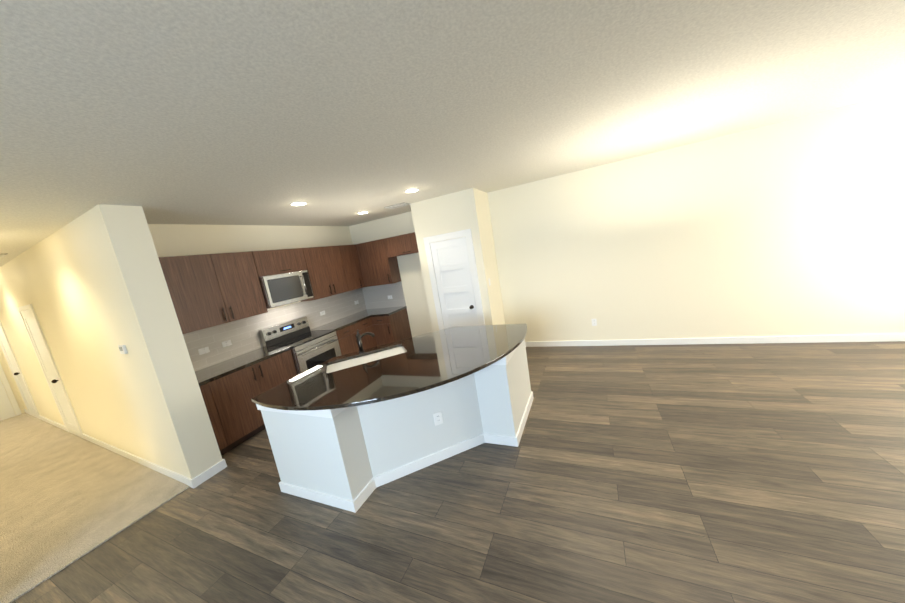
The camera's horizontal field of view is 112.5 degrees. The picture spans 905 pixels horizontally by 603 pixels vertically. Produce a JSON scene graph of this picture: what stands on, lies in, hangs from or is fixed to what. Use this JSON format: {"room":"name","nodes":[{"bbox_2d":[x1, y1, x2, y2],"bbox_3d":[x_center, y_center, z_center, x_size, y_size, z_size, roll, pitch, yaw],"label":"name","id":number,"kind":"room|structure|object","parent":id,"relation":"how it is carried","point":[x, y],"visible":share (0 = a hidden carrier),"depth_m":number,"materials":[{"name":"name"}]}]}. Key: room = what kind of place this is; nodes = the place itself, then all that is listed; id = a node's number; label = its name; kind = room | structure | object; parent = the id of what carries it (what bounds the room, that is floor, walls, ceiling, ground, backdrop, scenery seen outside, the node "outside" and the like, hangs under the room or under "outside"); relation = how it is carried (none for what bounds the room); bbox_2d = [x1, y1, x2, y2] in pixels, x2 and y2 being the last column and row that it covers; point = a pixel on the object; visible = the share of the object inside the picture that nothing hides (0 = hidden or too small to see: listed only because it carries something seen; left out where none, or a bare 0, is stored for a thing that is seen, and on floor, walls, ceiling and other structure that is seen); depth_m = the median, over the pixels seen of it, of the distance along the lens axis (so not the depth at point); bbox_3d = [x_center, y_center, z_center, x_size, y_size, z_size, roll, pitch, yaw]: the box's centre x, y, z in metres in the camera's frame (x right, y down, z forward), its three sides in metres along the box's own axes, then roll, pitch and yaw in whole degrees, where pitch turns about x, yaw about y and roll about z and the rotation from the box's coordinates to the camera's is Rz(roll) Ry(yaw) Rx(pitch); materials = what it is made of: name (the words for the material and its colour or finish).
{"room":"kitchen","nodes":[
{"label":"kitchen","id":0,"kind":"room"},
{"bbox_2d":[0,92,904,478],"bbox_3d":[-2.677,0.558,2.394,15.240,2.740,8.770,-5,10,25],"label":"wall","id":1,"kind":"structure","parent":0,"point":[794,226],"depth_m":3.89,"materials":[{"name":"beige paint"}]},
{"bbox_2d":[0,379,15,420],"bbox_3d":[-9.275,1.450,5.710,0.082,2.023,0.770,-5,10,25],"label":"front door","id":2,"kind":"structure","parent":1,"relation":"in","point":[6,410],"depth_m":6.12,"materials":[{"name":"white wood"}]},
{"bbox_2d":[0,364,21,415],"bbox_3d":[-9.308,1.424,5.719,0.020,2.105,0.910,-5,10,25],"label":"trim","id":3,"kind":"structure","parent":1,"relation":"attached to","point":[9,392],"depth_m":6.18,"materials":[{"name":"white wood"}]},
{"bbox_2d":[0,327,36,414],"bbox_3d":[-8.391,1.295,5.770,0.680,2.023,0.105,-5,10,25],"label":"hall door","id":4,"kind":"structure","parent":1,"relation":"in","point":[15,370],"depth_m":5.83,"materials":[{"name":"white wood"}]},
{"bbox_2d":[0,321,39,418],"bbox_3d":[-8.384,1.263,5.790,0.810,2.100,0.057,-5,10,25],"label":"trim","id":5,"kind":"structure","parent":1,"relation":"attached to","point":[19,369],"depth_m":5.66,"materials":[{"name":"white wood"}]},
{"bbox_2d":[20,309,78,431],"bbox_3d":[-6.094,1.116,4.565,0.680,2.023,0.105,-5,10,25],"label":"hall door","id":6,"kind":"structure","parent":1,"relation":"in","point":[45,360],"depth_m":4.59,"materials":[{"name":"white wood"}]},
{"bbox_2d":[17,304,82,438],"bbox_3d":[-6.087,1.085,4.585,0.810,2.100,0.057,-5,10,25],"label":"trim","id":7,"kind":"structure","parent":1,"relation":"attached to","point":[26,307],"depth_m":4.46,"materials":[{"name":"white wood"}]},
{"bbox_2d":[118,345,127,353],"bbox_3d":[-3.289,0.478,3.017,0.121,0.090,0.030,-5,10,25],"label":"thermostat","id":8,"kind":"object","parent":1,"relation":"attached to","point":[122,349],"visible":1,"depth_m":3.00,"materials":[{"name":"white plastic"}]},
{"bbox_2d":[24,409,226,487],"bbox_3d":[-5.754,2.048,4.659,7.236,0.093,0.345,-5,10,25],"label":"baseboard","id":9,"kind":"structure","parent":1,"relation":"attached to","point":[199,479],"depth_m":3.39,"materials":[{"name":"white wood"}]},
{"bbox_2d":[159,260,181,330],"bbox_3d":[-3.306,-0.022,3.342,0.348,0.875,0.135,-5,10,25],"label":"upper cabinet","id":10,"kind":"object","parent":1,"relation":"attached to","point":[164,273],"depth_m":3.34,"materials":[{"name":"brown wood"}]},
{"bbox_2d":[158,251,269,335],"bbox_3d":[-3.072,-0.147,3.865,0.348,0.875,1.038,-5,10,25],"label":"upper cabinet","id":11,"kind":"object","parent":1,"relation":"attached to","point":[224,314],"depth_m":3.73,"materials":[{"name":"brown wood"}]},
{"bbox_2d":[254,248,305,275],"bbox_3d":[-2.739,-0.596,4.658,0.348,0.362,0.826,-5,10,25],"label":"upper cabinet","id":12,"kind":"object","parent":1,"relation":"attached to","point":[280,261],"depth_m":4.55,"materials":[{"name":"brown wood"}]},
{"bbox_2d":[259,270,313,308],"bbox_3d":[-2.624,-0.192,4.668,0.466,0.459,0.758,-5,10,25],"label":"microwave","id":13,"kind":"object","parent":12,"relation":"attached to","point":[283,289],"visible":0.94,"depth_m":4.52,"materials":[{"name":"silver metal"}]},
{"bbox_2d":[158,281,406,382],"bbox_3d":[-2.164,0.420,4.871,1.049,0.845,3.584,-5,10,25],"label":"backsplash","id":14,"kind":"structure","parent":1,"relation":"attached to","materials":[{"name":"tile"}]},
{"bbox_2d":[298,245,349,303],"bbox_3d":[-2.370,-0.522,5.432,0.348,0.875,0.808,-5,10,25],"label":"upper cabinet","id":15,"kind":"object","parent":1,"relation":"attached to","point":[325,268],"depth_m":5.33,"materials":[{"name":"brown wood"}]},
{"bbox_2d":[342,245,361,291],"bbox_3d":[-2.119,-0.655,5.991,0.348,0.875,0.447,-5,10,25],"label":"upper cabinet","id":16,"kind":"object","parent":1,"relation":"attached to","point":[348,258],"depth_m":5.91,"materials":[{"name":"brown wood"}]},
{"bbox_2d":[354,240,401,287],"bbox_3d":[-1.513,-0.771,6.089,0.719,0.875,0.381,-5,10,25],"label":"upper cabinet","id":17,"kind":"object","parent":1,"relation":"attached to","point":[374,269],"depth_m":5.98,"materials":[{"name":"brown wood"}]},
{"bbox_2d":[382,232,418,259],"bbox_3d":[-0.798,-1.091,5.727,0.924,0.365,0.318,-5,10,25],"label":"upper cabinet","id":18,"kind":"object","parent":1,"relation":"attached to","point":[405,244],"depth_m":5.63,"materials":[{"name":"brown wood"}]},
{"bbox_2d":[423,229,484,329],"bbox_3d":[0.073,-0.024,4.962,0.835,2.165,0.026,-5,10,25],"label":"trim","id":19,"kind":"structure","parent":1,"relation":"attached to","point":[467,234],"depth_m":4.83,"materials":[{"name":"white wood"}]},
{"bbox_2d":[430,237,478,328],"bbox_3d":[0.070,0.027,4.944,0.625,2.048,0.081,-5,10,25],"label":"pantry door","id":20,"kind":"structure","parent":1,"relation":"in","point":[450,257],"depth_m":4.92,"materials":[{"name":"white wood"}]},
{"bbox_2d":[591,319,596,325],"bbox_3d":[2.280,0.335,4.864,0.072,0.116,0.008,-5,10,25],"label":"outlet","id":21,"kind":"object","parent":1,"relation":"attached to","point":[594,322],"visible":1,"depth_m":4.86,"materials":[{"name":"white plastic"}]},
{"bbox_2d":[525,333,904,346],"bbox_3d":[3.491,0.575,4.374,5.485,0.093,0.017,-5,10,25],"label":"baseboard","id":22,"kind":"structure","parent":1,"relation":"attached to","point":[900,336],"depth_m":4.18,"materials":[{"name":"white wood"}]},
{"bbox_2d":[0,0,904,266],"bbox_3d":[-2.905,-0.825,2.165,15.240,0.100,8.770,-5,10,25],"label":"ceiling","id":23,"kind":"structure","parent":0,"point":[257,112],"depth_m":1.69,"materials":[{"name":"paint"}]},
{"bbox_2d":[290,202,306,205],"bbox_3d":[-1.871,-1.188,3.678,0.188,0.011,0.188,-5,10,25],"label":"recessed light","id":24,"kind":"object","parent":23,"relation":"in","point":[297,203],"visible":0.96,"depth_m":3.65,"materials":[{"name":"white"}]},
{"bbox_2d":[384,203,409,208],"bbox_3d":[-0.893,-1.556,4.925,0.370,0.010,0.250,-5,10,25],"label":"ceiling vent","id":25,"kind":"object","parent":23,"relation":"in","point":[397,205],"visible":0.98,"depth_m":4.90,"materials":[{"name":"grey metal"}]},
{"bbox_2d":[405,188,418,192],"bbox_3d":[-0.536,-1.456,3.970,0.188,0.011,0.188,-5,10,25],"label":"recessed light","id":26,"kind":"object","parent":23,"relation":"in","point":[411,190],"visible":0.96,"depth_m":3.94,"materials":[{"name":"white"}]},
{"bbox_2d":[12,341,904,602],"bbox_3d":[-2.450,1.941,2.623,15.240,0.100,8.770,-5,10,25],"label":"floor","id":27,"kind":"structure","parent":0,"point":[737,473],"depth_m":2.18,"materials":[{"name":"brown wood"}]},
{"bbox_2d":[0,413,189,602],"bbox_3d":[-6.014,2.214,4.168,7.155,0.012,1.500,-5,10,25],"label":"carpet floor","id":28,"kind":"structure","parent":27,"relation":"on","point":[67,498],"depth_m":3.10,"materials":[{"name":"beige carpet"}]},
{"bbox_2d":[200,384,229,455],"bbox_3d":[-2.951,1.370,3.512,0.627,0.885,0.127,-5,10,25],"label":"base cabinet","id":29,"kind":"object","parent":27,"relation":"on","point":[207,390],"depth_m":3.40,"materials":[{"name":"brown wood"}]},
{"bbox_2d":[210,348,296,449],"bbox_3d":[-2.717,1.246,4.034,0.627,0.885,1.044,-5,10,25],"label":"base cabinet","id":30,"kind":"object","parent":27,"relation":"on","point":[234,393],"depth_m":3.72,"materials":[{"name":"brown wood"}]},
{"bbox_2d":[195,348,289,387],"bbox_3d":[-2.809,0.808,3.899,0.643,0.040,1.171,-5,10,25],"label":"countertop","id":31,"kind":"structure","parent":30,"relation":"on","point":[236,363],"depth_m":3.84,"materials":[{"name":"grey stone"}]},
{"bbox_2d":[258,316,340,375],"bbox_3d":[-2.305,0.894,4.804,0.755,1.190,0.795,-5,10,25],"label":"range","id":32,"kind":"object","parent":27,"relation":"on","point":[310,349],"visible":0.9,"depth_m":4.67,"materials":[{"name":"silver metal"}]},
{"bbox_2d":[336,320,377,354],"bbox_3d":[-1.987,0.856,5.663,0.627,0.885,0.996,-5,10,25],"label":"base cabinet","id":33,"kind":"object","parent":27,"relation":"on","point":[347,338],"depth_m":5.45,"materials":[{"name":"brown wood"}]},
{"bbox_2d":[370,308,411,345],"bbox_3d":[-1.206,0.646,6.152,0.439,0.885,0.628,-5,10,25],"label":"base cabinet","id":34,"kind":"object","parent":27,"relation":"on","point":[395,327],"depth_m":5.89,"materials":[{"name":"brown wood"}]},
{"bbox_2d":[310,308,381,331],"bbox_3d":[-1.932,0.340,5.857,0.643,0.040,1.604,-5,10,25],"label":"countertop","id":35,"kind":"structure","parent":34,"relation":"on","point":[346,321],"depth_m":5.67,"materials":[{"name":"grey stone"}]},
{"bbox_2d":[374,304,405,315],"bbox_3d":[-1.263,0.196,6.061,0.415,0.040,0.643,-5,10,25],"label":"countertop","id":36,"kind":"structure","parent":34,"relation":"on","point":[385,311],"depth_m":5.99,"materials":[{"name":"grey stone"}]},
{"bbox_2d":[257,339,533,512],"bbox_3d":[-0.361,1.009,3.105,1.948,0.890,1.913,-5,10,25],"label":"kitchen island","id":37,"kind":"object","parent":27,"relation":"on","point":[352,432],"depth_m":2.60,"materials":[{"name":"white paint"}]},
{"bbox_2d":[251,323,526,430],"bbox_3d":[-0.414,0.561,3.010,2.044,0.030,2.044,-5,10,25],"label":"island countertop","id":38,"kind":"structure","parent":37,"relation":"on","point":[447,377],"depth_m":2.74,"materials":[{"name":"brown stone"}]},
{"bbox_2d":[356,331,374,350],"bbox_3d":[-0.987,0.433,3.446,0.164,0.264,0.165,-5,10,25],"label":"faucet","id":39,"kind":"object","parent":38,"relation":"on","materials":[{"name":"silver metal"}]},
{"bbox_2d":[433,411,443,425],"bbox_3d":[-0.130,1.065,2.753,0.059,0.118,0.059,-5,10,25],"label":"outlet","id":40,"kind":"object","parent":37,"relation":"attached to","point":[438,416],"depth_m":2.75,"materials":[{"name":"white plastic"}]}
]}

